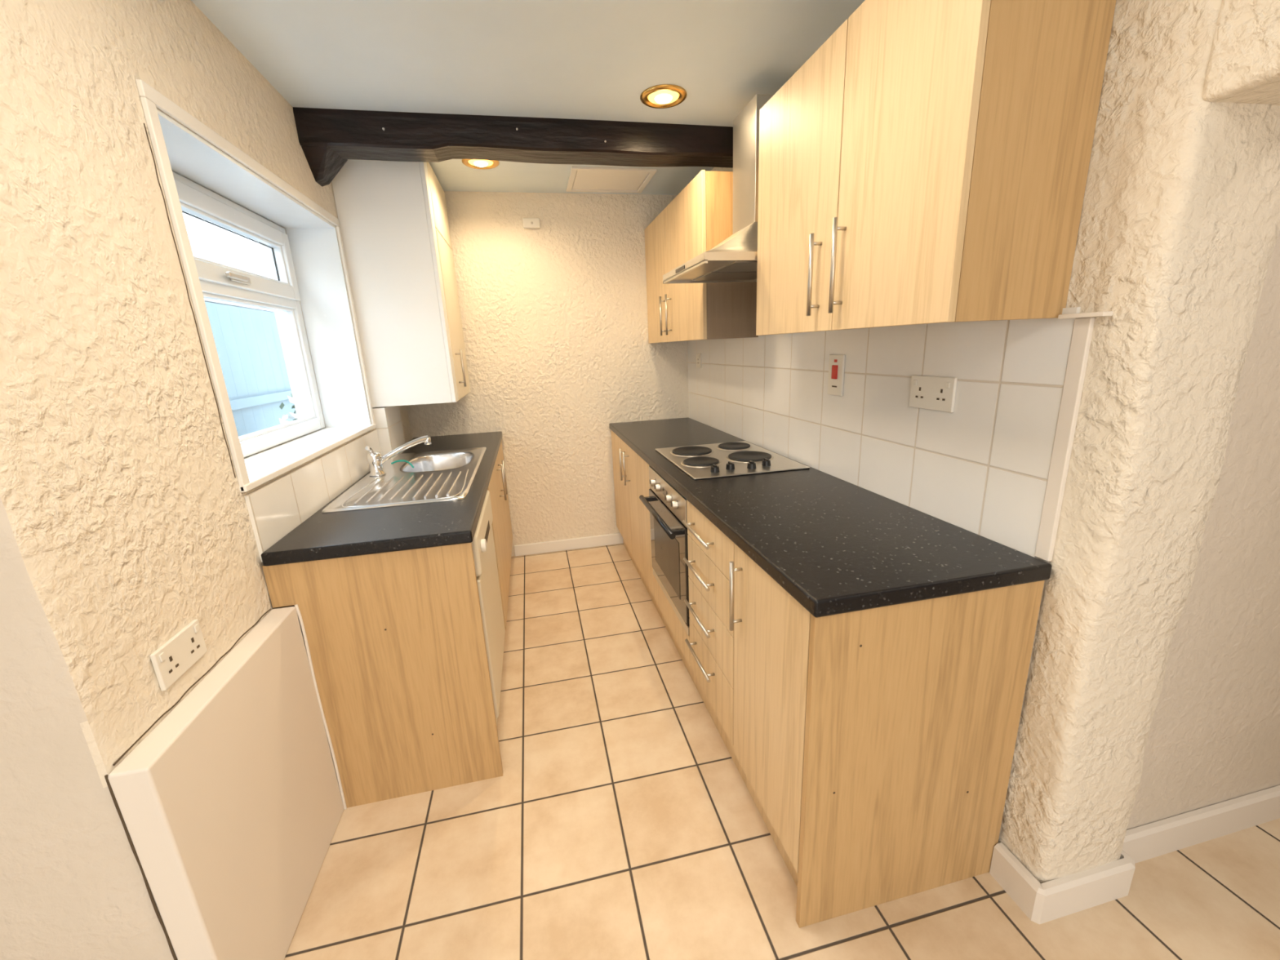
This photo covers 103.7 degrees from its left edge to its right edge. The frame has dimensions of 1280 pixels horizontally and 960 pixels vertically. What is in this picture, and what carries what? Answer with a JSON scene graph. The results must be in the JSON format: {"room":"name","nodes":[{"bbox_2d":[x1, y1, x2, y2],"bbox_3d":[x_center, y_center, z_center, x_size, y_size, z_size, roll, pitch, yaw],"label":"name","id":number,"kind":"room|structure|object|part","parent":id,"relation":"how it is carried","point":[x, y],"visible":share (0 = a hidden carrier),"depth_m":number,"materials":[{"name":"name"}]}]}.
{"room":"kitchen","nodes":[
{"label":"kitchen","id":0,"kind":"room"},
{"bbox_2d":[0,0,411,959],"bbox_3d":[-1.393,-0.223,2.005,0.323,2.367,2.699,-6,15,-11],"label":"wall","id":1,"kind":"structure","parent":0,"point":[126,523],"depth_m":0.94,"materials":[{"name":"paint"}]},
{"bbox_2d":[149,619,207,690],"bbox_3d":[-0.979,0.370,1.073,0.012,0.084,0.143,-6,15,-11],"label":"wall socket","id":2,"kind":"object","parent":1,"relation":"attached to","point":[176,655],"visible":1,"depth_m":1.06,"materials":[{"name":"white plastic"}]},
{"bbox_2d":[135,79,339,457],"bbox_3d":[-1.351,-0.572,1.789,0.277,0.933,1.238,-6,15,-11],"label":"window","id":3,"kind":"structure","parent":1,"relation":"in","point":[255,445],"depth_m":1.85,"materials":[{"name":"white paint"}]},
{"bbox_2d":[225,271,248,281],"bbox_3d":[-1.391,-0.702,1.736,0.017,0.018,0.120,-6,15,-11],"label":"lever","id":4,"kind":"object","parent":3,"relation":"attached to","point":[228,274],"visible":1,"depth_m":1.72,"materials":[{"name":"white plastic"}]},
{"bbox_2d":[173,178,300,301],"bbox_3d":[-1.451,-0.807,1.712,0.066,0.278,1.096,-6,15,-11],"label":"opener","id":5,"kind":"object","parent":3,"relation":"attached to","point":[188,195],"visible":0.37,"depth_m":1.83,"materials":[{"name":"white plastic"}]},
{"bbox_2d":[182,210,279,280],"bbox_3d":[-1.463,-0.806,1.709,0.005,0.142,0.960,-6,15,-11],"label":"gasket","id":6,"kind":"object","parent":5,"relation":"attached to","point":[183,211],"visible":0.32,"depth_m":1.90,"materials":[{"name":"black rubber"}]},
{"bbox_2d":[179,201,289,284],"bbox_3d":[-1.447,-0.808,1.712,0.034,0.168,0.986,-6,15,-11],"label":"bead","id":7,"kind":"object","parent":5,"relation":"attached to","point":[277,250],"depth_m":1.89},
{"bbox_3d":[-1.415,-0.712,1.781,0.012,0.025,0.120,-6,15,-11],"label":"handle","id":8,"kind":"part","parent":3,"relation":"part of","materials":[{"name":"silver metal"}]},
{"bbox_2d":[199,279,296,308],"bbox_3d":[-1.460,-0.667,1.745,0.065,0.060,1.046,-6,15,-11],"label":"transom","id":9,"kind":"object","parent":3,"relation":"attached to","point":[206,286],"visible":0.17,"depth_m":1.84,"materials":[{"name":"white plastic"}]},
{"bbox_3d":[-1.454,-0.541,1.779,0.065,0.887,1.156,-6,15,-11],"label":"frame","id":10,"kind":"part","parent":3,"relation":"part of","materials":[{"name":"white plastic"}]},
{"bbox_2d":[202,292,315,441],"bbox_3d":[-1.442,-0.402,1.817,0.028,0.495,1.052,-6,15,-11],"label":"bead","id":11,"kind":"object","parent":3,"relation":"attached to","point":[291,313],"visible":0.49,"depth_m":2.25,"materials":[{"name":"white plastic"}]},
{"bbox_2d":[140,97,374,490],"bbox_3d":[-1.220,-0.559,1.821,0.012,0.917,1.238,-6,15,-11],"label":"window trim","id":12,"kind":"structure","parent":1,"relation":"attached to","point":[149,108],"depth_m":1.25,"materials":[{"name":"white paint"}]},
{"bbox_2d":[156,108,371,427],"bbox_3d":[-1.325,-0.556,1.804,0.200,0.905,1.180,-6,15,-11],"label":"lining","id":13,"kind":"object","parent":1,"relation":"attached to","point":[313,239],"visible":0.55,"depth_m":2.27,"materials":[{"name":"white paint"}]},
{"bbox_2d":[239,423,376,492],"bbox_3d":[-1.296,-0.115,1.917,0.216,0.020,1.238,-6,15,-11],"label":"sill","id":14,"kind":"structure","parent":1,"relation":"attached to","point":[263,467],"depth_m":1.81,"materials":[{"name":"white paint"}]},
{"bbox_2d":[301,142,347,186],"bbox_3d":[-1.286,-1.298,2.065,0.120,0.120,0.175,-6,15,-11],"label":"bracket","id":15,"kind":"object","parent":1,"relation":"attached to","point":[324,163],"visible":1,"depth_m":2.05,"materials":[{"name":"black wood"}]},
{"bbox_2d":[372,405,404,458],"bbox_3d":[-1.345,-0.267,2.705,0.060,0.268,0.295,-6,15,-11],"label":"tiles","id":16,"kind":"structure","parent":1,"relation":"attached to","point":[388,420],"depth_m":2.59,"materials":[{"name":"white tile"}]},
{"bbox_2d":[331,159,470,407],"bbox_3d":[-1.228,-1.030,2.740,0.445,1.167,0.672,-6,15,-11],"label":"upper cabinet","id":17,"kind":"object","parent":1,"relation":"attached to","point":[393,217],"visible":0.81,"depth_m":2.44,"materials":[{"name":"white laminate"}]},
{"bbox_3d":[-1.087,-1.468,2.714,0.022,0.310,0.570,-6,15,-11],"label":"door","id":18,"kind":"part","parent":17,"relation":"part of","materials":[{"name":"beige wood"}]},
{"bbox_3d":[-1.061,-0.904,2.863,0.024,0.847,0.570,-6,15,-11],"label":"door","id":19,"kind":"part","parent":17,"relation":"part of","materials":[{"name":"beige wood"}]},
{"bbox_3d":[-0.966,-0.611,2.743,0.012,0.200,0.012,-6,15,-11],"label":"handle","id":20,"kind":"part","parent":17,"relation":"part of","materials":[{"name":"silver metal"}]},
{"bbox_2d":[244,429,381,561],"bbox_3d":[-1.201,-0.014,1.983,0.009,0.195,1.245,-6,15,-11],"label":"tile backsplash","id":21,"kind":"structure","parent":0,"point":[275,508],"depth_m":1.70,"materials":[{"name":"white tile"}]},
{"bbox_2d":[191,0,865,195],"bbox_3d":[0.067,-1.078,0.163,5.600,0.100,6.600,-6,15,-11],"label":"ceiling","id":22,"kind":"structure","parent":0,"point":[587,60],"depth_m":1.66,"materials":[{"name":"paint"}]},
{"bbox_2d":[462,159,499,169],"bbox_3d":[-0.811,-1.612,2.565,0.184,0.021,0.184,-6,15,-11],"label":"recessed light","id":23,"kind":"object","parent":22,"relation":"in","point":[473,163],"depth_m":2.56,"materials":[{"name":"gold metal"}]},
{"bbox_2d":[293,106,733,168],"bbox_3d":[-0.417,-1.477,2.202,1.904,0.130,0.168,-6,15,-11],"label":"timber","id":24,"kind":"object","parent":22,"relation":"attached to","point":[358,135],"visible":0.88,"depth_m":2.12,"materials":[{"name":"black wood"}]},
{"bbox_2d":[565,166,657,193],"bbox_3d":[-0.179,-1.739,2.924,0.470,0.012,0.410,-6,15,-11],"label":"hatch","id":25,"kind":"object","parent":22,"relation":"attached to","point":[593,180],"visible":1,"depth_m":2.90,"materials":[{"name":"white paint"}]},
{"bbox_3d":[-0.179,-1.742,2.923,0.402,0.006,0.342,-6,15,-11],"label":"panel","id":26,"kind":"part","parent":25,"relation":"part of","materials":[{"name":"white paint"}]},
{"bbox_2d":[640,84,687,108],"bbox_3d":[0.092,-1.496,1.975,0.184,0.021,0.184,-6,15,-11],"label":"recessed light","id":27,"kind":"object","parent":22,"relation":"in","point":[663,95],"depth_m":1.95,"materials":[{"name":"gold metal"}]},
{"bbox_2d":[406,191,688,556],"bbox_3d":[-0.592,-0.649,3.476,1.904,2.366,0.150,-6,15,-11],"label":"wall","id":28,"kind":"structure","parent":0,"point":[554,321],"depth_m":3.34,"materials":[{"name":"paint"}]},
{"bbox_2d":[522,217,540,228],"bbox_3d":[-0.673,-1.595,3.122,0.105,0.058,0.030,-6,15,-11],"label":"sensor","id":29,"kind":"object","parent":28,"relation":"attached to","point":[528,223],"visible":1,"depth_m":3.11,"materials":[{"name":"white plastic"}]},
{"bbox_2d":[514,533,623,556],"bbox_3d":[-0.502,0.471,3.693,0.820,0.085,0.018,-6,15,-11],"label":"baseboard","id":30,"kind":"structure","parent":28,"relation":"attached to","point":[616,538],"depth_m":3.68,"materials":[{"name":"white paint"}]},
{"bbox_2d":[284,543,1279,959],"bbox_3d":[0.172,1.304,0.793,5.600,0.100,6.600,-6,15,-11],"label":"floor","id":31,"kind":"structure","parent":0,"point":[620,822],"depth_m":1.42,"materials":[{"name":"beige tile"}]},
{"bbox_2d":[107,606,344,959],"bbox_3d":[-0.949,0.796,1.261,0.064,0.738,0.605,-6,15,-11],"label":"panel","id":32,"kind":"object","parent":31,"relation":"on","point":[232,808],"visible":1,"depth_m":1.13,"materials":[{"name":"white paint"}]},
{"bbox_2d":[262,440,512,809],"bbox_3d":[-0.963,0.397,2.517,0.599,0.869,1.983,-6,15,-11],"label":"base cabinet","id":33,"kind":"object","parent":31,"relation":"on","point":[395,644],"visible":0.95,"depth_m":1.58,"materials":[{"name":"brown wood"}]},
{"bbox_2d":[261,431,502,566],"bbox_3d":[-0.993,-0.043,2.402,0.564,0.040,2.002,-6,15,-11],"label":"countertop","id":34,"kind":"structure","parent":33,"relation":"on","point":[364,531],"depth_m":1.58,"materials":[{"name":"black laminate"}]},
{"bbox_2d":[364,435,431,476],"bbox_3d":[-1.117,-0.115,2.313,0.095,0.143,0.310,8,18,34],"label":"mixer tap","id":35,"kind":"object","parent":34,"relation":"on","point":[375,460],"visible":1,"depth_m":2.25,"materials":[{"name":"silver metal"}]},
{"bbox_3d":[-1.179,-0.123,2.200,0.023,0.064,0.085,-6,15,-11],"label":"lever","id":36,"kind":"part","parent":35,"relation":"part of","materials":[{"name":"silver metal"}]},
{"bbox_3d":[-1.096,-0.134,2.321,0.255,0.109,0.028,-16,20,-42],"label":"spout","id":37,"kind":"part","parent":35,"relation":"part of","materials":[{"name":"silver metal"}]},
{"bbox_3d":[-1.012,-0.188,2.393,0.030,0.035,0.030,-6,15,-11],"label":"spout","id":38,"kind":"part","parent":35,"relation":"part of","materials":[{"name":"silver metal"}]},
{"bbox_2d":[321,447,486,512],"bbox_3d":[-0.983,0.040,2.302,0.487,0.168,1.040,-6,15,-11],"label":"sink","id":39,"kind":"object","parent":34,"relation":"in","point":[443,475],"visible":1,"depth_m":2.10,"materials":[{"name":"silver metal"}]},
{"bbox_2d":[391,459,413,467],"bbox_3d":[-1.102,-0.074,2.335,0.094,0.045,0.032,-9,16,-22],"label":"dish brush","id":40,"kind":"object","parent":39,"relation":"on","point":[400,460],"visible":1,"depth_m":2.33,"materials":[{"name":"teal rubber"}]},
{"bbox_3d":[-0.772,0.633,1.589,0.563,0.869,0.018,-6,15,-11],"label":"panel","id":41,"kind":"part","parent":33,"relation":"part of","materials":[{"name":"brown wood"}]},
{"bbox_3d":[-0.726,0.292,2.585,0.018,0.716,0.615,-6,15,-11],"label":"door","id":42,"kind":"part","parent":33,"relation":"part of","materials":[{"name":"brown wood"}]},
{"bbox_3d":[-0.750,0.014,2.771,0.012,0.200,0.012,-6,15,-11],"label":"handle","id":43,"kind":"part","parent":33,"relation":"part of","materials":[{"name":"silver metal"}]},
{"bbox_3d":[-0.861,0.140,3.184,0.018,0.716,0.641,-6,15,-11],"label":"door","id":44,"kind":"part","parent":33,"relation":"part of","materials":[{"name":"brown wood"}]},
{"bbox_3d":[-0.776,-0.015,2.884,0.012,0.200,0.012,-6,15,-11],"label":"handle","id":45,"kind":"part","parent":33,"relation":"part of","materials":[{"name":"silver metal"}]},
{"bbox_2d":[471,489,505,725],"bbox_3d":[-0.827,0.547,1.954,0.560,0.855,0.590,-6,15,-11],"label":"dishwasher","id":46,"kind":"object","parent":31,"relation":"on","point":[482,544],"visible":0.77,"depth_m":1.86,"materials":[{"name":"beige wood"}]},
{"bbox_2d":[610,430,663,622],"bbox_3d":[0.203,0.178,3.150,0.614,0.868,1.167,-6,15,-11],"label":"base cabinet","id":47,"kind":"object","parent":31,"relation":"on","point":[630,471],"visible":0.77,"depth_m":2.95,"materials":[{"name":"beige wood"}]},
{"bbox_3d":[-0.117,-0.095,3.076,0.012,0.200,0.012,-6,15,-11],"label":"handle","id":48,"kind":"part","parent":47,"relation":"part of","materials":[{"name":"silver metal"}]},
{"bbox_3d":[-0.119,0.061,3.357,0.018,0.716,0.580,-6,15,-11],"label":"door","id":49,"kind":"part","parent":47,"relation":"part of","materials":[{"name":"brown wood"}]},
{"bbox_3d":[-0.092,-0.066,2.962,0.012,0.200,0.012,-6,15,-11],"label":"handle","id":50,"kind":"part","parent":47,"relation":"part of","materials":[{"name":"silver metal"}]},
{"bbox_3d":[0.006,0.202,2.804,0.018,0.716,0.580,-6,15,-11],"label":"door","id":51,"kind":"part","parent":47,"relation":"part of","materials":[{"name":"brown wood"}]},
{"bbox_2d":[608,417,1052,617],"bbox_3d":[0.355,-0.087,2.340,0.588,0.040,2.676,-6,15,-11],"label":"countertop","id":52,"kind":"structure","parent":47,"relation":"on","point":[836,545],"depth_m":1.33,"materials":[{"name":"black laminate"}]},
{"bbox_2d":[654,440,809,479],"bbox_3d":[0.385,-0.117,2.299,0.495,0.036,0.635,-6,15,-11],"label":"cooktop","id":53,"kind":"object","parent":52,"relation":"in","point":[704,461],"visible":1,"depth_m":2.20,"materials":[{"name":"silver metal"}]},
{"bbox_3d":[0.303,-0.044,2.038,0.038,0.024,0.038,-6,15,-11],"label":"knob","id":54,"kind":"part","parent":53,"relation":"part of","materials":[{"name":"black plastic"}]},
{"bbox_3d":[0.372,-0.056,2.072,0.038,0.024,0.038,-6,15,-11],"label":"knob","id":55,"kind":"part","parent":53,"relation":"part of","materials":[{"name":"black plastic"}]},
{"bbox_3d":[0.459,-0.059,2.069,0.038,0.024,0.038,-6,15,-11],"label":"knob","id":56,"kind":"part","parent":53,"relation":"part of","materials":[{"name":"black plastic"}]},
{"bbox_3d":[0.528,-0.071,2.103,0.038,0.024,0.038,-6,15,-11],"label":"knob","id":57,"kind":"part","parent":53,"relation":"part of","materials":[{"name":"black plastic"}]},
{"bbox_2d":[639,466,701,696],"bbox_3d":[0.379,0.392,2.311,0.640,0.868,0.596,-6,15,-11],"label":"built-in oven","id":58,"kind":"object","parent":31,"relation":"on","point":[667,508],"visible":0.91,"depth_m":2.17,"materials":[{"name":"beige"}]},
{"bbox_3d":[0.058,0.012,2.330,0.022,0.038,0.038,-6,15,-11],"label":"knob","id":59,"kind":"part","parent":58,"relation":"part of","materials":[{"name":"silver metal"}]},
{"bbox_3d":[0.078,0.034,2.244,0.022,0.038,0.038,-6,15,-11],"label":"knob","id":60,"kind":"part","parent":58,"relation":"part of","materials":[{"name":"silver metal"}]},
{"bbox_3d":[0.066,0.150,2.179,0.024,0.024,0.545,-6,15,-11],"label":"handle","id":61,"kind":"part","parent":58,"relation":"part of","materials":[{"name":"black plastic"}]},
{"bbox_2d":[662,487,666,495],"bbox_3d":[0.107,0.054,2.161,0.003,0.030,0.070,-6,15,-11],"label":"knob","id":62,"kind":"object","parent":58,"relation":"on","point":[664,489],"depth_m":2.16,"materials":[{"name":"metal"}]},
{"bbox_3d":[0.116,0.077,2.074,0.022,0.038,0.038,-6,15,-11],"label":"knob","id":63,"kind":"part","parent":58,"relation":"part of","materials":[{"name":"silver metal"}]},
{"bbox_3d":[0.118,0.054,2.166,0.022,0.107,0.592,-6,15,-11],"label":"control panel","id":64,"kind":"part","parent":58,"relation":"part of","materials":[{"name":"silver metal"}]},
{"bbox_3d":[0.128,0.312,2.234,0.026,0.413,0.592,-6,15,-11],"label":"door glass","id":65,"kind":"part","parent":58,"relation":"part of","materials":[{"name":"black glass"}]},
{"bbox_3d":[0.139,0.534,2.293,0.022,0.037,0.592,-6,15,-11],"label":"door trim","id":66,"kind":"part","parent":58,"relation":"part of","materials":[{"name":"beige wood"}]},
{"bbox_3d":[0.145,0.623,2.317,0.018,0.140,0.592,-6,15,-11],"label":"filler panel","id":67,"kind":"part","parent":58,"relation":"part of","materials":[{"name":"brown wood"}]},
{"bbox_3d":[0.135,0.099,1.989,0.022,0.038,0.038,-6,15,-11],"label":"knob","id":68,"kind":"part","parent":58,"relation":"part of","materials":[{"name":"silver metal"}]},
{"bbox_2d":[682,499,745,783],"bbox_3d":[0.503,0.517,1.817,0.614,0.868,0.448,-6,15,-11],"label":"drawer unit","id":69,"kind":"object","parent":31,"relation":"on","point":[711,552],"visible":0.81,"depth_m":1.71,"materials":[{"name":"beige wood"}]},
{"bbox_3d":[0.186,0.183,1.702,0.012,0.012,0.255,-6,15,-11],"label":"handle","id":70,"kind":"part","parent":69,"relation":"part of","materials":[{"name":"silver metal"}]},
{"bbox_3d":[0.192,0.323,1.739,0.012,0.012,0.255,-6,15,-11],"label":"handle","id":71,"kind":"part","parent":69,"relation":"part of","materials":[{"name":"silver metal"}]},
{"bbox_3d":[0.199,0.487,1.782,0.012,0.012,0.255,-6,15,-11],"label":"handle","id":72,"kind":"part","parent":69,"relation":"part of","materials":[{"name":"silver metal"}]},
{"bbox_3d":[0.207,0.651,1.826,0.012,0.012,0.255,-6,15,-11],"label":"handle","id":73,"kind":"part","parent":69,"relation":"part of","materials":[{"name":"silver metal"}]},
{"bbox_3d":[0.221,0.205,1.613,0.030,0.009,0.009,-6,15,-11],"label":"handle post","id":74,"kind":"part","parent":69,"relation":"part of","materials":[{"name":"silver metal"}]},
{"bbox_3d":[0.228,0.345,1.650,0.030,0.009,0.009,-6,15,-11],"label":"handle post","id":75,"kind":"part","parent":69,"relation":"part of","materials":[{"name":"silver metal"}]},
{"bbox_3d":[0.232,0.190,1.673,0.018,0.135,0.444,-6,15,-11],"label":"drawer","id":76,"kind":"part","parent":69,"relation":"part of","materials":[{"name":"brown wood"}]},
{"bbox_3d":[0.247,0.511,1.757,0.018,0.177,0.444,-6,15,-11],"label":"drawer","id":77,"kind":"part","parent":69,"relation":"part of","materials":[{"name":"brown wood"}]},
{"bbox_3d":[0.239,0.340,1.712,0.018,0.170,0.444,-6,15,-11],"label":"drawer","id":78,"kind":"part","parent":69,"relation":"part of","materials":[{"name":"brown wood"}]},
{"bbox_3d":[0.255,0.701,1.808,0.018,0.212,0.444,-6,15,-11],"label":"drawer","id":79,"kind":"part","parent":69,"relation":"part of","materials":[{"name":"brown wood"}]},
{"bbox_2d":[728,543,1044,928],"bbox_3d":[0.598,0.623,1.400,0.614,0.869,0.428,-6,15,-11],"label":"base cabinet","id":80,"kind":"object","parent":31,"relation":"on","point":[874,748],"visible":0.88,"depth_m":1.20,"materials":[{"name":"brown wood"}]},
{"bbox_3d":[0.258,0.328,1.415,0.012,0.210,0.012,-6,15,-11],"label":"handle","id":81,"kind":"part","parent":80,"relation":"part of","materials":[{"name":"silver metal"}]},
{"bbox_3d":[0.276,0.404,1.438,0.030,0.009,0.009,-6,15,-11],"label":"handle post","id":82,"kind":"part","parent":80,"relation":"part of","materials":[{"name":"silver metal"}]},
{"bbox_3d":[0.269,0.249,1.397,0.030,0.009,0.009,-6,15,-11],"label":"handle post","id":83,"kind":"part","parent":80,"relation":"part of","materials":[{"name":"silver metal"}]},
{"bbox_3d":[0.337,0.574,1.339,0.018,0.716,0.403,-6,15,-11],"label":"door","id":84,"kind":"part","parent":80,"relation":"part of","materials":[{"name":"brown wood"}]},
{"bbox_2d":[711,0,1279,843],"bbox_3d":[0.901,-0.258,1.748,0.262,2.366,4.249,-6,15,-11],"label":"wall","id":85,"kind":"structure","parent":0,"point":[1124,56],"depth_m":0.91,"materials":[{"name":"paint"}]},
{"bbox_2d":[644,169,758,343],"bbox_3d":[0.288,-1.165,2.864,0.325,0.719,1.136,-6,15,-11],"label":"upper cabinet","id":86,"kind":"object","parent":85,"relation":"attached to","point":[700,218],"visible":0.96,"depth_m":2.42,"materials":[{"name":"beige wood"}]},
{"bbox_3d":[0.109,-1.226,3.126,0.018,0.719,0.531,-6,15,-11],"label":"door","id":87,"kind":"part","parent":86,"relation":"part of","materials":[{"name":"brown wood"}]},
{"bbox_3d":[0.123,-0.971,2.982,0.012,0.220,0.012,-6,15,-11],"label":"handle","id":88,"kind":"part","parent":86,"relation":"part of","materials":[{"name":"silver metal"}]},
{"bbox_3d":[0.150,-0.941,2.863,0.012,0.220,0.012,-6,15,-11],"label":"handle","id":89,"kind":"part","parent":86,"relation":"part of","materials":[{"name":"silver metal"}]},
{"bbox_3d":[0.231,-1.089,2.587,0.018,0.719,0.600,-6,15,-11],"label":"door","id":90,"kind":"part","parent":86,"relation":"part of","materials":[{"name":"brown wood"}]},
{"bbox_3d":[0.429,-1.156,2.307,0.270,0.456,0.018,-6,15,-11],"label":"panel","id":91,"kind":"part","parent":86,"relation":"part of","materials":[{"name":"brown wood"}]},
{"bbox_3d":[0.445,-0.810,2.399,0.270,0.258,0.018,-6,15,-11],"label":"panel","id":92,"kind":"part","parent":86,"relation":"part of","materials":[{"name":"brown wood"}]},
{"bbox_2d":[662,93,773,284],"bbox_3d":[0.385,-1.132,1.989,0.484,0.593,0.562,-6,15,-11],"label":"hood","id":93,"kind":"object","parent":85,"relation":"attached to","point":[735,259],"visible":0.48,"depth_m":1.94,"materials":[{"name":"silver metal"}]},
{"bbox_2d":[687,306,1080,558],"bbox_3d":[0.630,-0.391,2.349,0.009,0.580,2.631,-6,15,-11],"label":"tiles","id":94,"kind":"structure","parent":85,"relation":"attached to","point":[981,468],"depth_m":1.49,"materials":[{"name":"white tile"}]},
{"bbox_2d":[696,353,702,368],"bbox_3d":[0.387,-0.786,3.315,0.012,0.090,0.090,-6,15,-11],"label":"wall socket","id":95,"kind":"object","parent":94,"relation":"attached to","point":[699,364],"visible":1,"depth_m":3.30,"materials":[{"name":"white plastic"}]},
{"bbox_2d":[827,354,845,395],"bbox_3d":[0.719,-0.386,1.849,0.015,0.147,0.090,-6,15,-11],"label":"switch","id":96,"kind":"object","parent":94,"relation":"attached to","point":[837,362],"visible":1,"depth_m":1.84,"materials":[{"name":"white plastic"}]},
{"bbox_2d":[909,374,957,413],"bbox_3d":[0.821,-0.245,1.417,0.012,0.093,0.160,-6,15,-11],"label":"wall socket","id":97,"kind":"object","parent":94,"relation":"attached to","point":[929,393],"visible":1,"depth_m":1.41,"materials":[{"name":"white plastic"}]},
{"bbox_2d":[755,0,1116,335],"bbox_3d":[0.628,-0.782,1.359,0.325,0.719,0.887,-6,15,-11],"label":"upper cabinet","id":98,"kind":"object","parent":85,"relation":"attached to","point":[928,162],"visible":0.97,"depth_m":1.03,"materials":[{"name":"beige wood"}]},
{"bbox_3d":[0.470,-0.820,1.529,0.018,0.719,0.480,-6,15,-11],"label":"door","id":99,"kind":"part","parent":98,"relation":"part of","materials":[{"name":"brown wood"}]},
{"bbox_3d":[0.478,-0.574,1.411,0.012,0.215,0.012,-6,15,-11],"label":"handle","id":100,"kind":"part","parent":98,"relation":"part of","materials":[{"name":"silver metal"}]},
{"bbox_3d":[0.496,-0.496,1.435,0.030,0.009,0.009,-6,15,-11],"label":"handle post","id":101,"kind":"part","parent":98,"relation":"part of","materials":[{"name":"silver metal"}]},
{"bbox_3d":[0.489,-0.655,1.393,0.030,0.009,0.009,-6,15,-11],"label":"handle post","id":102,"kind":"part","parent":98,"relation":"part of","materials":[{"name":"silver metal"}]},
{"bbox_3d":[0.501,-0.555,1.305,0.012,0.230,0.012,-6,15,-11],"label":"handle","id":103,"kind":"part","parent":98,"relation":"part of","materials":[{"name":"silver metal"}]},
{"bbox_3d":[0.520,-0.469,1.331,0.030,0.009,0.009,-6,15,-11],"label":"handle post","id":104,"kind":"part","parent":98,"relation":"part of","materials":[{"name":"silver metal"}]},
{"bbox_3d":[0.512,-0.643,1.285,0.030,0.009,0.009,-6,15,-11],"label":"handle post","id":105,"kind":"part","parent":98,"relation":"part of","materials":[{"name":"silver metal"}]},
{"bbox_3d":[0.566,-0.713,1.107,0.018,0.719,0.403,-6,15,-11],"label":"door","id":106,"kind":"part","parent":98,"relation":"part of","materials":[{"name":"brown wood"}]},
{"bbox_3d":[0.748,-0.680,0.953,0.270,0.719,0.018,-6,15,-11],"label":"panel","id":107,"kind":"part","parent":98,"relation":"part of","materials":[{"name":"brown wood"}]},
{"bbox_2d":[1034,317,1094,561],"bbox_3d":[0.913,-0.074,1.086,0.012,0.528,0.034,-6,15,-11],"label":"batten","id":108,"kind":"object","parent":85,"relation":"attached to","point":[1082,330],"visible":1,"depth_m":1.08,"materials":[{"name":"white paint"}]},
{"bbox_2d":[1057,311,1113,319],"bbox_3d":[0.895,-0.331,1.009,0.030,0.009,0.088,-6,15,-11],"label":"trim","id":109,"kind":"structure","parent":85,"relation":"attached to","point":[1105,313],"depth_m":1.00,"materials":[{"name":"white paint"}]},
{"bbox_2d":[999,0,1279,883],"bbox_3d":[1.059,-0.078,1.042,0.272,2.366,0.126,-6,15,-11],"label":"wall","id":110,"kind":"structure","parent":0,"point":[1193,229],"depth_m":0.99,"materials":[{"name":"paint"}]},
{"bbox_2d":[989,785,1279,924],"bbox_3d":[1.832,0.949,1.464,1.790,0.100,0.132,-6,15,-11],"label":"baseboard","id":111,"kind":"structure","parent":110,"relation":"attached to","point":[1042,903],"depth_m":1.33,"materials":[{"name":"white paint"}]},
{"bbox_2d":[1126,231,1279,830],"bbox_3d":[1.967,-0.182,1.285,1.622,2.366,0.120,-6,15,-11],"label":"wall","id":112,"kind":"structure","parent":0,"point":[1214,735],"depth_m":1.25,"materials":[{"name":"paint"}]},
{"label":"outside","id":113,"kind":"structure","parent":0,"visible":0},
{"bbox_3d":[-5.953,0.799,4.219,7.884,0.250,7.850,-6,15,-11],"label":"ground","id":114,"kind":"structure","parent":113,"visible":0},
{"bbox_2d":[189,240,274,312],"bbox_3d":[-3.850,-0.762,3.426,1.175,2.990,7.700,-6,15,-11],"label":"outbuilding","id":115,"kind":"structure","parent":114,"relation":"on","point":[200,251],"depth_m":5.60,"materials":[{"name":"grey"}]},
{"bbox_2d":[204,302,296,436],"bbox_3d":[-3.015,-0.333,3.776,0.060,1.910,4.200,-6,15,-11],"label":"fence","id":116,"kind":"object","parent":114,"relation":"on","point":[248,344],"visible":0.16,"depth_m":4.06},
{"bbox_3d":[-3.015,-0.556,3.720,0.040,0.070,4.200,-6,15,-11],"label":"rail","id":117,"kind":"part","parent":116,"relation":"part of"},
{"bbox_2d":[279,393,297,423],"bbox_3d":[-2.623,-0.048,3.938,0.494,1.244,0.596,-6,15,-11],"label":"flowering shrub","id":118,"kind":"object","parent":114,"relation":"on","point":[285,416],"visible":0.02,"depth_m":3.80,"materials":[{"name":"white plant"}]}
]}

